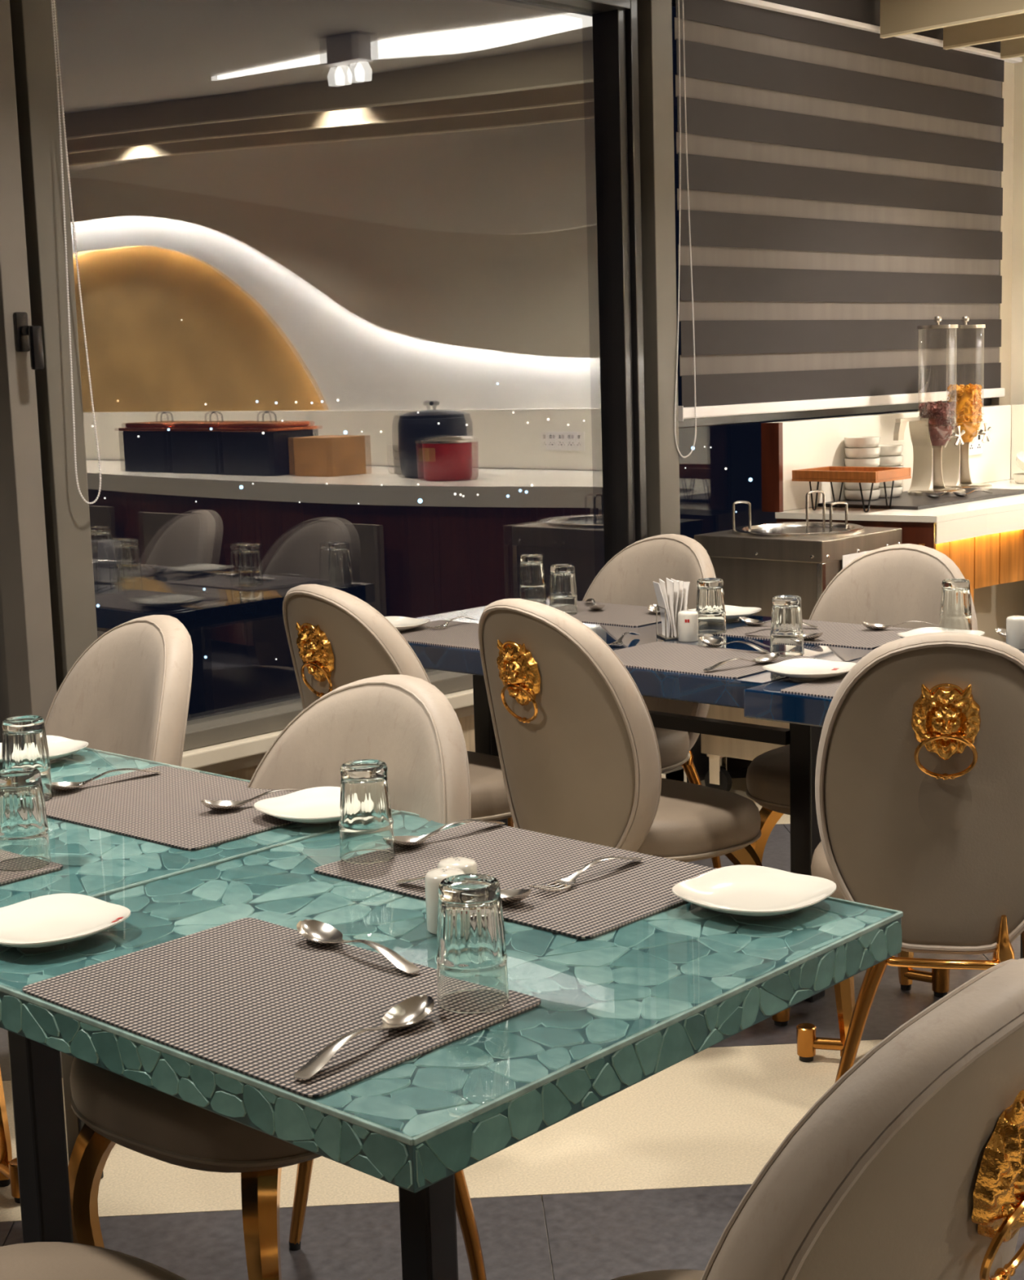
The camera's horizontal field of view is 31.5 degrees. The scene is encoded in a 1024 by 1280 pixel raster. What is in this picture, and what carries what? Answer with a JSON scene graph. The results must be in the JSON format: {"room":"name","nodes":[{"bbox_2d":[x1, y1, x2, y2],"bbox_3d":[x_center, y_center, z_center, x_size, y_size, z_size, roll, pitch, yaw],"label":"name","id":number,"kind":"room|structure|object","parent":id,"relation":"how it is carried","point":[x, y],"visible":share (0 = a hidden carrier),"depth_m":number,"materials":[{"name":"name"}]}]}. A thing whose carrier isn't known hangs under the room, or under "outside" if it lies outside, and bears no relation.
{"room":"restaurant dining room","nodes":[
{"label":"restaurant dining room","id":0,"kind":"room"},
{"bbox_2d":[0,765,1023,1279],"bbox_3d":[1.706,1.155,1.653,7.900,0.120,9.600,6,12,42],"label":"floor","id":1,"kind":"structure","parent":0,"point":[650,1175],"depth_m":3.10,"materials":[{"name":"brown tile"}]},
{"bbox_2d":[0,1241,186,1279],"bbox_3d":[-0.482,0.691,1.653,0.537,0.930,0.580,4,10,33],"label":"dining chair","id":2,"kind":"object","parent":1,"relation":"on","point":[37,1260],"visible":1,"depth_m":1.88,"materials":[{"name":"leather"}]},
{"bbox_2d":[0,614,192,1203],"bbox_3d":[-0.878,0.442,3.376,0.537,0.930,0.580,5,11,39],"label":"dining chair","id":3,"kind":"object","parent":1,"relation":"on","point":[128,693],"visible":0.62,"depth_m":3.41,"materials":[{"name":"leather"}]},
{"bbox_2d":[0,747,398,1178],"bbox_3d":[-0.707,0.636,2.626,0.810,0.760,0.774,6,12,42],"label":"dining table","id":4,"kind":"object","parent":1,"relation":"on","point":[95,861],"visible":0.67,"depth_m":2.42,"materials":[{"name":"teal stone"}]},
{"bbox_2d":[0,861,62,884],"bbox_3d":[-0.842,0.293,2.373,0.455,0.002,0.305,6,12,42],"label":"placemat","id":5,"kind":"object","parent":4,"relation":"on","point":[6,877],"visible":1,"depth_m":2.31,"materials":[{"name":"fabric"}]},
{"bbox_2d":[0,767,51,871],"bbox_3d":[-0.633,0.229,2.338,0.071,0.122,0.071,3,10,30],"label":"tumbler","id":6,"kind":"object","parent":5,"relation":"on","point":[24,845],"visible":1,"depth_m":2.31,"materials":[{"name":"clear glass"}]},
{"bbox_2d":[0,735,88,762],"bbox_3d":[-0.793,0.187,2.999,0.166,0.022,0.166,6,12,42],"label":"plate","id":7,"kind":"object","parent":4,"relation":"on","point":[59,747],"visible":0.38,"depth_m":3.03,"materials":[{"name":"beige ceramic"}]},
{"bbox_2d":[44,765,296,849],"bbox_3d":[-0.493,0.239,2.657,0.455,0.002,0.305,6,11,41],"label":"placemat","id":8,"kind":"object","parent":4,"relation":"on","point":[166,807],"visible":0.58,"depth_m":2.63,"materials":[{"name":"fabric"}]},
{"bbox_2d":[1,715,53,800],"bbox_3d":[-0.723,0.177,2.702,0.071,0.122,0.071,-9,11,-40],"label":"tumbler","id":9,"kind":"object","parent":8,"relation":"on","point":[24,742],"visible":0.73,"depth_m":2.67,"materials":[{"name":"clear glass"}]},
{"bbox_2d":[51,768,160,791],"bbox_3d":[-0.627,0.212,2.791,0.194,0.020,0.041,-9,11,-40],"label":"spoon","id":10,"kind":"object","parent":8,"relation":"on","point":[56,786],"visible":0.87,"depth_m":2.77,"materials":[{"name":"silver metal"}]},
{"bbox_2d":[200,787,302,810],"bbox_3d":[-0.356,0.228,2.629,0.194,0.020,0.041,-7,10,-29],"label":"spoon","id":11,"kind":"object","parent":8,"relation":"on","point":[216,805],"visible":0.76,"depth_m":2.61,"materials":[{"name":"silver metal"}]},
{"bbox_2d":[253,786,340,823],"bbox_3d":[-0.268,0.238,2.554,0.166,0.022,0.166,6,12,42],"label":"plate","id":12,"kind":"object","parent":4,"relation":"on","point":[317,805],"visible":0.69,"depth_m":2.58,"materials":[{"name":"beige ceramic"}]},
{"bbox_2d":[67,674,486,1279],"bbox_3d":[-0.348,0.546,2.582,0.537,0.930,0.580,3,10,29],"label":"dining chair","id":13,"kind":"object","parent":1,"relation":"on","point":[405,722],"visible":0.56,"depth_m":2.53,"materials":[{"name":"leather"}]},
{"bbox_2d":[282,583,511,821],"bbox_3d":[-0.194,0.310,4.109,0.537,0.930,0.580,5,11,38],"label":"dining chair","id":14,"kind":"object","parent":1,"relation":"on","point":[335,639],"visible":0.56,"depth_m":3.87,"materials":[{"name":"leather"}]},
{"bbox_2d":[0,810,902,1279],"bbox_3d":[-0.107,0.700,2.087,0.808,0.760,0.777,6,12,42],"label":"dining table","id":15,"kind":"object","parent":1,"relation":"on","point":[619,1007],"visible":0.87,"depth_m":1.86,"materials":[{"name":"teal stone"}]},
{"bbox_2d":[0,893,130,948],"bbox_3d":[-0.524,0.323,2.046,0.166,0.022,0.166,6,12,42],"label":"plate","id":16,"kind":"object","parent":15,"relation":"on","point":[54,919],"visible":1,"depth_m":2.07,"materials":[{"name":"beige ceramic"}]},
{"bbox_2d":[22,917,541,1097],"bbox_3d":[-0.237,0.357,1.828,0.455,0.002,0.305,6,12,42],"label":"placemat","id":17,"kind":"object","parent":15,"relation":"on","point":[254,997],"visible":0.98,"depth_m":1.81,"materials":[{"name":"fabric"}]},
{"bbox_2d":[296,919,420,974],"bbox_3d":[-0.165,0.327,1.938,0.041,0.020,0.194,-10,12,-42],"label":"spoon","id":18,"kind":"object","parent":17,"relation":"on","point":[316,931],"visible":1,"depth_m":1.98,"materials":[{"name":"silver metal"}]},
{"bbox_2d":[293,994,434,1080],"bbox_3d":[-0.135,0.365,1.676,0.041,0.020,0.194,4,10,33],"label":"spoon","id":19,"kind":"object","parent":17,"relation":"on","point":[409,1012],"visible":1,"depth_m":1.72,"materials":[{"name":"silver metal"}]},
{"bbox_2d":[435,873,509,1013],"bbox_3d":[-0.040,0.295,1.780,0.071,0.122,0.071,-3,9,-5],"label":"tumbler","id":20,"kind":"object","parent":17,"relation":"on","point":[472,972],"visible":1,"depth_m":1.75,"materials":[{"name":"clear glass"}]},
{"bbox_2d":[424,866,464,934],"bbox_3d":[-0.073,0.289,2.022,0.046,0.068,0.046,-3,9,-9],"label":"shaker","id":21,"kind":"object","parent":15,"relation":"on","point":[433,877],"visible":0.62,"depth_m":2.01,"materials":[{"name":"beige ceramic"}]},
{"bbox_2d":[436,856,477,874],"bbox_3d":[-0.061,0.282,2.065,0.046,0.068,0.046,-4,9,-17],"label":"shaker","id":22,"kind":"object","parent":15,"relation":"on","point":[468,865],"visible":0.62,"depth_m":2.05,"materials":[{"name":"beige ceramic"}]},
{"bbox_2d":[314,822,715,937],"bbox_3d":[0.017,0.287,2.239,0.455,0.002,0.305,6,12,42],"label":"placemat","id":23,"kind":"object","parent":15,"relation":"on","point":[609,895],"visible":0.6,"depth_m":2.23,"materials":[{"name":"fabric"}]},
{"bbox_2d":[338,759,395,863],"bbox_3d":[-0.187,0.218,2.323,0.071,0.122,0.071,-2,9,-4],"label":"tumbler","id":24,"kind":"object","parent":23,"relation":"on","point":[366,824],"visible":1,"depth_m":2.30,"materials":[{"name":"clear glass"}]},
{"bbox_2d":[394,818,505,847],"bbox_3d":[-0.088,0.253,2.409,0.194,0.020,0.041,-9,11,-38],"label":"spoon","id":25,"kind":"object","parent":23,"relation":"on","point":[399,841],"visible":0.87,"depth_m":2.39,"materials":[{"name":"silver metal"}]},
{"bbox_2d":[395,875,531,903],"bbox_3d":[-0.059,0.292,2.148,0.194,0.020,0.041,4,11,35],"label":"spoon","id":26,"kind":"object","parent":23,"relation":"on","point":[508,895],"visible":0.62,"depth_m":2.12,"materials":[{"name":"silver metal"}]},
{"bbox_2d":[528,856,643,892],"bbox_3d":[0.094,0.278,2.202,0.028,0.018,0.192,6,12,43],"label":"fork","id":27,"kind":"object","parent":23,"relation":"on","point":[566,883],"visible":1,"depth_m":2.18,"materials":[{"name":"silver metal"}]},
{"bbox_2d":[671,864,836,916],"bbox_3d":[0.277,0.293,2.079,0.166,0.022,0.166,6,12,42],"label":"plate","id":28,"kind":"object","parent":15,"relation":"on","point":[741,890],"visible":1,"depth_m":2.10,"materials":[{"name":"beige ceramic"}]},
{"bbox_2d":[507,533,721,868],"bbox_3d":[0.236,0.215,4.655,0.537,0.930,0.580,3,10,31],"label":"dining chair","id":29,"kind":"object","parent":1,"relation":"on","point":[627,578],"visible":0.29,"depth_m":4.71,"materials":[{"name":"leather"}]},
{"bbox_2d":[478,598,789,1026],"bbox_3d":[0.245,0.350,3.760,0.537,0.930,0.580,5,11,40],"label":"dining chair","id":30,"kind":"object","parent":1,"relation":"on","point":[577,745],"visible":0.81,"depth_m":3.56,"materials":[{"name":"leather"}]},
{"bbox_2d":[407,598,876,1002],"bbox_3d":[0.285,0.359,4.258,1.263,0.760,0.770,6,12,42],"label":"dining table","id":31,"kind":"object","parent":1,"relation":"on","point":[803,740],"visible":0.18,"depth_m":3.90,"materials":[{"name":"blue stone"}]},
{"bbox_2d":[399,620,479,649],"bbox_3d":[-0.119,-0.014,4.255,0.420,0.002,0.290,6,12,42],"label":"placemat","id":32,"kind":"object","parent":31,"relation":"on","point":[456,634],"visible":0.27,"depth_m":4.25,"materials":[{"name":"fabric"}]},
{"bbox_2d":[384,616,429,631],"bbox_3d":[-0.290,-0.034,4.354,0.166,0.022,0.166,6,12,42],"label":"plate","id":33,"kind":"object","parent":32,"relation":"on","point":[400,623],"visible":0.43,"depth_m":4.39,"materials":[{"name":"beige ceramic"}]},
{"bbox_2d":[425,616,478,629],"bbox_3d":[-0.141,-0.044,4.382,0.028,0.018,0.192,4,10,35],"label":"fork","id":34,"kind":"object","parent":32,"relation":"on","point":[443,626],"visible":1,"depth_m":4.36,"materials":[{"name":"silver metal"}]},
{"bbox_2d":[519,554,546,602],"bbox_3d":[0.054,-0.164,4.796,0.071,0.122,0.071,-1,9,5],"label":"tumbler","id":35,"kind":"object","parent":31,"relation":"on","point":[531,574],"visible":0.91,"depth_m":4.77,"materials":[{"name":"clear glass"}]},
{"bbox_2d":[569,600,661,626],"bbox_3d":[0.235,-0.067,4.536,0.420,0.002,0.290,6,12,42],"label":"placemat","id":36,"kind":"object","parent":31,"relation":"on","point":[632,615],"visible":0.45,"depth_m":4.49,"materials":[{"name":"fabric"}]},
{"bbox_2d":[549,564,577,614],"bbox_3d":[0.127,-0.127,4.536,0.071,0.122,0.071,4,10,32],"label":"tumbler","id":37,"kind":"object","parent":36,"relation":"on","point":[562,584],"visible":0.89,"depth_m":4.51,"materials":[{"name":"clear glass"}]},
{"bbox_2d":[607,631,639,646],"bbox_3d":[0.249,-0.005,4.047,0.028,0.018,0.192,2,9,21],"label":"fork","id":38,"kind":"object","parent":31,"relation":"on","point":[619,642],"visible":0.99,"depth_m":4.02,"materials":[{"name":"silver metal"}]},
{"bbox_2d":[655,604,688,639],"bbox_3d":[0.362,-0.041,4.108,0.056,0.071,0.070,-4,9,-12],"label":"napkin holder","id":39,"kind":"object","parent":31,"relation":"on","point":[663,637],"visible":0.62,"depth_m":4.08,"materials":[{"name":"metal"}]},
{"bbox_2d":[652,581,669,637],"bbox_3d":[0.336,-0.069,4.098,0.024,0.125,0.060,-4,9,-12],"label":"napkin","id":40,"kind":"object","parent":39,"relation":"in","point":[660,597],"visible":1,"depth_m":4.09,"materials":[{"name":"white paper"}]},
{"bbox_2d":[658,578,672,637],"bbox_3d":[0.346,-0.073,4.106,0.016,0.128,0.060,-4,9,-12],"label":"napkin","id":41,"kind":"object","parent":39,"relation":"in","point":[662,584],"visible":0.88,"depth_m":4.09,"materials":[{"name":"white paper"}]},
{"bbox_2d":[666,577,675,637],"bbox_3d":[0.359,-0.073,4.098,0.007,0.129,0.054,-4,9,-12],"label":"napkin","id":42,"kind":"object","parent":39,"relation":"in","point":[669,584],"visible":0.85,"depth_m":4.09,"materials":[{"name":"white paper"}]},
{"bbox_2d":[670,578,679,636],"bbox_3d":[0.366,-0.073,4.105,0.009,0.126,0.060,-4,9,-12],"label":"napkin","id":43,"kind":"object","parent":39,"relation":"in","point":[676,584],"visible":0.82,"depth_m":4.09,"materials":[{"name":"white paper"}]},
{"bbox_2d":[675,580,683,635],"bbox_3d":[0.374,-0.071,4.112,0.016,0.128,0.060,-4,9,-12],"label":"napkin","id":44,"kind":"object","parent":39,"relation":"in","point":[681,583],"visible":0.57,"depth_m":4.09,"materials":[{"name":"white paper"}]},
{"bbox_2d":[680,582,689,610],"bbox_3d":[0.386,-0.069,4.104,0.023,0.129,0.060,-4,9,-12],"label":"napkin","id":45,"kind":"object","parent":39,"relation":"in","point":[686,584],"visible":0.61,"depth_m":4.09,"materials":[{"name":"white paper"}]},
{"bbox_2d":[677,609,697,642],"bbox_3d":[0.393,-0.032,4.053,0.046,0.068,0.046,0,9,10],"label":"shaker","id":46,"kind":"object","parent":31,"relation":"on","point":[687,620],"visible":1,"depth_m":4.04,"materials":[{"name":"beige ceramic"}]},
{"bbox_2d":[695,577,725,634],"bbox_3d":[0.453,-0.079,4.152,0.071,0.122,0.071,-2,9,1],"label":"tumbler","id":47,"kind":"object","parent":31,"relation":"on","point":[709,602],"visible":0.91,"depth_m":4.13,"materials":[{"name":"clear glass"}]},
{"bbox_2d":[613,641,814,678],"bbox_3d":[0.381,0.039,3.804,0.420,0.002,0.290,6,12,42],"label":"placemat","id":48,"kind":"object","parent":31,"relation":"on","point":[659,655],"visible":0.74,"depth_m":3.79,"materials":[{"name":"fabric"}]},
{"bbox_2d":[699,635,768,653],"bbox_3d":[0.477,0.010,3.904,0.041,0.020,0.194,-9,11,-38],"label":"spoon","id":49,"kind":"object","parent":48,"relation":"on","point":[708,641],"visible":1,"depth_m":3.94,"materials":[{"name":"silver metal"}]},
{"bbox_2d":[702,652,779,671],"bbox_3d":[0.465,0.045,3.676,0.194,0.020,0.041,-7,10,-33],"label":"spoon","id":50,"kind":"object","parent":48,"relation":"on","point":[771,657],"visible":1,"depth_m":3.70,"materials":[{"name":"silver metal"}]},
{"bbox_2d":[769,595,804,657],"bbox_3d":[0.576,-0.030,3.811,0.071,0.122,0.071,-1,9,2],"label":"tumbler","id":51,"kind":"object","parent":48,"relation":"on","point":[786,633],"visible":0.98,"depth_m":3.78,"materials":[{"name":"clear glass"}]},
{"bbox_2d":[688,604,761,621],"bbox_3d":[0.507,-0.062,4.382,0.166,0.022,0.166,6,12,42],"label":"plate","id":52,"kind":"object","parent":31,"relation":"on","point":[732,612],"visible":0.47,"depth_m":4.41,"materials":[{"name":"beige ceramic"}]},
{"bbox_2d":[717,619,915,648],"bbox_3d":[0.705,-0.017,4.112,0.420,0.002,0.290,6,12,42],"label":"placemat","id":53,"kind":"object","parent":31,"relation":"on","point":[834,633],"visible":0.52,"depth_m":4.09,"materials":[{"name":"fabric"}]},
{"bbox_2d":[738,617,817,628],"bbox_3d":[0.616,-0.040,4.208,0.194,0.020,0.041,3,10,31],"label":"spoon","id":54,"kind":"object","parent":53,"relation":"on","point":[748,621],"visible":0.83,"depth_m":4.23,"materials":[{"name":"silver metal"}]},
{"bbox_2d":[744,628,822,639],"bbox_3d":[0.603,-0.014,4.039,0.194,0.020,0.041,5,11,37],"label":"spoon","id":55,"kind":"object","parent":53,"relation":"on","point":[812,636],"visible":0.61,"depth_m":3.99,"materials":[{"name":"silver metal"}]},
{"bbox_2d":[861,620,938,630],"bbox_3d":[0.888,-0.034,4.110,0.194,0.020,0.041,-1,9,6],"label":"spoon","id":56,"kind":"object","parent":53,"relation":"on","point":[869,625],"visible":0.89,"depth_m":4.11,"materials":[{"name":"silver metal"}]},
{"bbox_2d":[938,578,971,630],"bbox_3d":[0.977,-0.072,4.003,0.071,0.122,0.071,1,9,15],"label":"tumbler","id":57,"kind":"object","parent":31,"relation":"on","point":[955,610],"visible":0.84,"depth_m":3.98,"materials":[{"name":"clear glass"}]},
{"bbox_2d":[693,489,902,791],"bbox_3d":[0.908,0.011,5.745,0.474,0.966,0.464,6,12,42],"label":"cart","id":58,"kind":"object","parent":1,"relation":"on","point":[755,563],"visible":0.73,"depth_m":5.58,"materials":[{"name":"metal"}]},
{"bbox_2d":[609,958,1023,1279],"bbox_3d":[0.208,0.677,1.601,0.580,0.930,0.537,4,10,32],"label":"dining chair","id":59,"kind":"object","parent":1,"relation":"on","point":[909,1166],"visible":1,"depth_m":1.28,"materials":[{"name":"leather"}]},
{"bbox_2d":[746,543,977,997],"bbox_3d":[0.788,0.266,4.205,0.537,0.930,0.580,2,9,23],"label":"dining chair","id":60,"kind":"object","parent":1,"relation":"on","point":[895,584],"visible":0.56,"depth_m":4.27,"materials":[{"name":"leather"}]},
{"bbox_2d":[743,641,1023,958],"bbox_3d":[1.172,0.467,3.368,1.249,0.760,0.775,6,12,42],"label":"dining table","id":61,"kind":"object","parent":1,"relation":"on","point":[766,701],"visible":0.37,"depth_m":3.40,"materials":[{"name":"blue stone"}]},
{"bbox_2d":[762,657,856,679],"bbox_3d":[0.584,0.061,3.553,0.166,0.022,0.166,6,12,42],"label":"plate","id":62,"kind":"object","parent":61,"relation":"on","point":[799,668],"visible":0.98,"depth_m":3.58,"materials":[{"name":"beige ceramic"}]},
{"bbox_2d":[780,672,847,697],"bbox_3d":[0.752,0.093,3.376,0.420,0.002,0.290,6,12,42],"label":"placemat","id":63,"kind":"object","parent":61,"relation":"on","point":[826,687],"visible":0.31,"depth_m":3.42,"materials":[{"name":"fabric"}]},
{"bbox_2d":[896,626,984,638],"bbox_3d":[0.923,-0.004,3.914,0.166,0.022,0.166,6,12,42],"label":"plate","id":64,"kind":"object","parent":61,"relation":"on","point":[926,629],"visible":0.2,"depth_m":3.97,"materials":[{"name":"beige ceramic"}]},
{"bbox_2d":[1005,615,1023,649],"bbox_3d":[1.062,-0.017,3.819,0.046,0.068,0.046,-1,9,2],"label":"shaker","id":65,"kind":"object","parent":61,"relation":"on","point":[1014,624],"visible":0.88,"depth_m":3.80,"materials":[{"name":"beige ceramic"}]},
{"bbox_2d":[774,479,1023,641],"bbox_3d":[4.189,0.189,4.232,7.420,0.870,1.650,6,12,42],"label":"countertop","id":66,"kind":"structure","parent":1,"relation":"on","point":[984,539],"depth_m":6.04,"materials":[{"name":"beige stone"}]},
{"bbox_2d":[791,466,911,512],"bbox_3d":[1.128,-0.501,6.045,0.320,0.136,0.224,6,12,42],"label":"serving riser","id":67,"kind":"object","parent":66,"relation":"on","point":[842,474],"visible":0.97,"depth_m":5.98,"materials":[{"name":"brown wood"}]},
{"bbox_2d":[791,466,911,483],"bbox_3d":[1.127,-0.550,6.038,0.320,0.036,0.224,6,12,42],"label":"tray","id":68,"kind":"object","parent":67,"relation":"on","point":[842,474],"depth_m":5.97,"materials":[{"name":"brown wood"}]},
{"bbox_2d":[817,488,1023,510],"bbox_3d":[1.458,-0.499,6.384,0.385,0.011,0.800,6,12,42],"label":"serving slab","id":69,"kind":"object","parent":66,"relation":"on","point":[905,501],"visible":0.65,"depth_m":6.22,"materials":[{"name":"grey stone"}]},
{"bbox_2d":[844,488,879,500],"bbox_3d":[1.216,-0.505,6.310,0.123,0.035,0.123,6,12,42],"label":"bowl","id":70,"kind":"object","parent":69,"relation":"on","point":[850,495],"visible":0.83,"depth_m":6.26,"materials":[{"name":"beige ceramic"}]},
{"bbox_2d":[844,482,879,490],"bbox_3d":[1.214,-0.541,6.303,0.123,0.035,0.123,6,12,42],"label":"bowl","id":71,"kind":"object","parent":70,"relation":"on","point":[849,486],"visible":0.62,"depth_m":6.26,"materials":[{"name":"beige ceramic"}]},
{"bbox_2d":[877,485,902,497],"bbox_3d":[1.315,-0.523,6.407,0.123,0.035,0.123,6,12,42],"label":"bowl","id":72,"kind":"object","parent":69,"relation":"on","point":[897,491],"visible":0.54,"depth_m":6.35,"materials":[{"name":"beige ceramic"}]},
{"bbox_2d":[878,479,902,487],"bbox_3d":[1.315,-0.559,6.402,0.123,0.035,0.123,6,12,42],"label":"bowl","id":73,"kind":"object","parent":72,"relation":"on","point":[897,482],"visible":0.41,"depth_m":6.35,"materials":[{"name":"beige ceramic"}]},
{"bbox_2d":[893,315,965,496],"bbox_3d":[1.464,-0.821,6.379,0.200,0.624,0.315,6,12,42],"label":"dispenser","id":74,"kind":"object","parent":69,"relation":"on","point":[931,431],"visible":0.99,"depth_m":6.41,"materials":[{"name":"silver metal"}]},
{"bbox_2d":[941,315,991,491],"bbox_3d":[1.645,-0.860,6.606,0.200,0.624,0.200,6,12,42],"label":"dispenser","id":75,"kind":"object","parent":69,"relation":"on","point":[967,400],"visible":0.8,"depth_m":6.58,"materials":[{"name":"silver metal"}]},
{"bbox_2d":[1013,472,1023,484],"bbox_3d":[2.008,-0.625,7.020,0.140,0.035,0.140,6,12,42],"label":"bowl","id":76,"kind":"object","parent":66,"relation":"on","point":[1018,477],"visible":1,"depth_m":6.99,"materials":[{"name":"beige ceramic"}]},
{"bbox_2d":[1015,451,1023,470],"bbox_3d":[2.011,-0.682,7.001,0.140,0.086,0.133,-6,9,-25],"label":"bowl","id":77,"kind":"object","parent":76,"relation":"on","point":[1020,455],"visible":1,"depth_m":6.99,"materials":[{"name":"beige ceramic"}]},
{"bbox_2d":[795,631,1023,1083],"bbox_3d":[0.807,0.406,3.274,0.537,0.930,0.580,-1,9,3],"label":"dining chair","id":78,"kind":"object","parent":1,"relation":"on","point":[919,775],"visible":0.93,"depth_m":3.06,"materials":[{"name":"leather"}]},
{"bbox_2d":[686,733,751,782],"bbox_3d":[1.224,0.086,6.745,0.140,0.500,2.260,6,12,42],"label":"wall","id":79,"kind":"structure","parent":0,"point":[700,761],"depth_m":6.03,"materials":[{"name":"grey"}]},
{"bbox_2d":[181,688,475,780],"bbox_3d":[-1.923,0.714,3.269,0.220,0.486,7.200,6,12,42],"label":"wall","id":80,"kind":"structure","parent":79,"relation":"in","point":[467,723],"depth_m":4.49,"materials":[{"name":"paint"}]},
{"bbox_2d":[513,768,686,827],"bbox_3d":[-1.859,0.921,3.248,0.015,0.080,7.200,6,12,42],"label":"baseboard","id":81,"kind":"structure","parent":80,"relation":"attached to","point":[663,775],"depth_m":5.83,"materials":[{"name":"beige"}]},
{"bbox_2d":[9,0,684,782],"bbox_3d":[-0.317,-0.598,4.885,0.155,2.500,2.320,6,12,42],"label":"window","id":82,"kind":"structure","parent":79,"relation":"in","point":[614,22],"depth_m":5.44,"materials":[{"name":"black"}]},
{"bbox_2d":[50,0,101,504],"bbox_3d":[-0.278,-1.158,4.700,0.071,1.459,2.135,6,12,42],"label":"roller blind","id":83,"kind":"object","parent":82,"relation":"attached to","point":[51,2],"visible":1,"depth_m":3.97,"materials":[{"name":"white plastic"}]},
{"bbox_2d":[678,397,991,428],"bbox_3d":[1.173,-1.139,6.492,0.090,2.000,2.167,6,12,42],"label":"window","id":84,"kind":"structure","parent":79,"relation":"in","point":[743,419],"depth_m":6.30,"materials":[{"name":"grey metal"}]},
{"bbox_2d":[671,0,879,6],"bbox_3d":[-1.252,-1.725,3.764,0.170,0.120,9.460,6,12,42],"label":"wall header","id":85,"kind":"structure","parent":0,"point":[672,1],"depth_m":5.77,"materials":[{"name":"paint"}]},
{"bbox_2d":[0,0,57,742],"bbox_3d":[-1.697,-0.563,3.291,0.204,2.010,1.868,6,12,42],"label":"window","id":86,"kind":"structure","parent":85,"relation":"in","point":[28,680],"depth_m":3.96,"materials":[{"name":"grey metal"}]},
{"bbox_2d":[673,0,1022,457],"bbox_3d":[1.240,-1.470,6.412,0.051,1.525,2.279,6,12,42],"label":"roller blind","id":87,"kind":"object","parent":85,"relation":"attached to","point":[839,193],"visible":1,"depth_m":6.26,"materials":[{"name":"grey fabric"}]},
{"bbox_2d":[982,62,1013,483],"bbox_3d":[1.928,-1.042,7.377,0.160,2.500,0.098,6,12,42],"label":"wall reveal","id":88,"kind":"structure","parent":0,"point":[1007,85],"depth_m":7.24,"materials":[{"name":"beige paint"}]},
{"bbox_2d":[1009,56,1023,479],"bbox_3d":[4.856,-0.815,4.884,7.860,2.620,0.140,6,12,42],"label":"wall","id":89,"kind":"structure","parent":0,"point":[1017,269],"depth_m":7.26,"materials":[{"name":"beige paint"}]},
{"bbox_2d":[760,404,1010,512],"bbox_3d":[1.413,-0.681,6.646,0.070,0.295,1.650,6,12,42],"label":"backsplash","id":90,"kind":"structure","parent":89,"relation":"attached to","point":[786,446],"depth_m":6.26,"materials":[{"name":"beige paint"}]},
{"bbox_2d":[968,431,982,455],"bbox_3d":[1.783,-0.757,7.002,0.010,0.085,0.098,6,12,42],"label":"socket plate","id":91,"kind":"object","parent":90,"relation":"attached to","point":[975,447],"visible":0.41,"depth_m":7.00,"materials":[{"name":"white plastic"}]},
{"bbox_2d":[1010,404,1023,479],"bbox_3d":[4.856,-0.498,4.742,7.620,0.295,0.150,6,12,42],"label":"trim","id":92,"kind":"structure","parent":89,"relation":"attached to","point":[1017,411],"depth_m":7.21,"materials":[{"name":"beige paint"}]},
{"bbox_3d":[1.624,-1.543,1.245,7.900,0.100,9.600,6,12,42],"label":"ceiling","id":93,"kind":"structure","parent":0,"visible":0},
{"bbox_2d":[880,0,1023,59],"bbox_3d":[3.906,-1.867,3.782,1.072,0.155,7.569,-8,11,-37],"label":"ceiling baffle","id":94,"kind":"structure","parent":93,"relation":"attached to","point":[964,23],"depth_m":6.25,"materials":[{"name":"beige paint"}]},
{"bbox_3d":[1.315,-0.595,6.398,0.123,0.035,0.123,6,12,42],"label":"bowl","id":95,"kind":"object","parent":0,"visible":0},
{"bbox_2d":[878,454,902,466],"bbox_3d":[1.313,-0.630,6.391,0.123,0.035,0.123,6,12,42],"label":"bowl","id":96,"kind":"object","parent":95,"relation":"on","point":[895,460],"visible":0.57,"depth_m":6.34,"materials":[{"name":"beige ceramic"}]},
{"bbox_2d":[877,444,902,456],"bbox_3d":[1.311,-0.666,6.386,0.123,0.035,0.123,6,12,42],"label":"bowl","id":97,"kind":"object","parent":96,"relation":"on","point":[885,450],"visible":0.61,"depth_m":6.33,"materials":[{"name":"beige ceramic"}]},
{"bbox_3d":[1.213,-0.576,6.298,0.123,0.035,0.123,6,12,42],"label":"bowl","id":98,"kind":"object","parent":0,"visible":0},
{"bbox_2d":[844,457,879,466],"bbox_3d":[1.213,-0.612,6.294,0.123,0.035,0.123,6,12,42],"label":"bowl","id":99,"kind":"object","parent":98,"relation":"on","point":[869,462],"visible":0.65,"depth_m":6.24,"materials":[{"name":"beige ceramic"}]},
{"bbox_2d":[844,446,880,458],"bbox_3d":[1.213,-0.648,6.289,0.123,0.035,0.123,6,12,42],"label":"bowl","id":100,"kind":"object","parent":99,"relation":"on","point":[871,452],"visible":0.94,"depth_m":6.24,"materials":[{"name":"beige ceramic"}]},
{"bbox_2d":[844,435,879,448],"bbox_3d":[1.210,-0.684,6.282,0.123,0.035,0.123,6,12,42],"label":"bowl","id":101,"kind":"object","parent":100,"relation":"on","point":[864,442],"visible":1,"depth_m":6.24,"materials":[{"name":"beige ceramic"}]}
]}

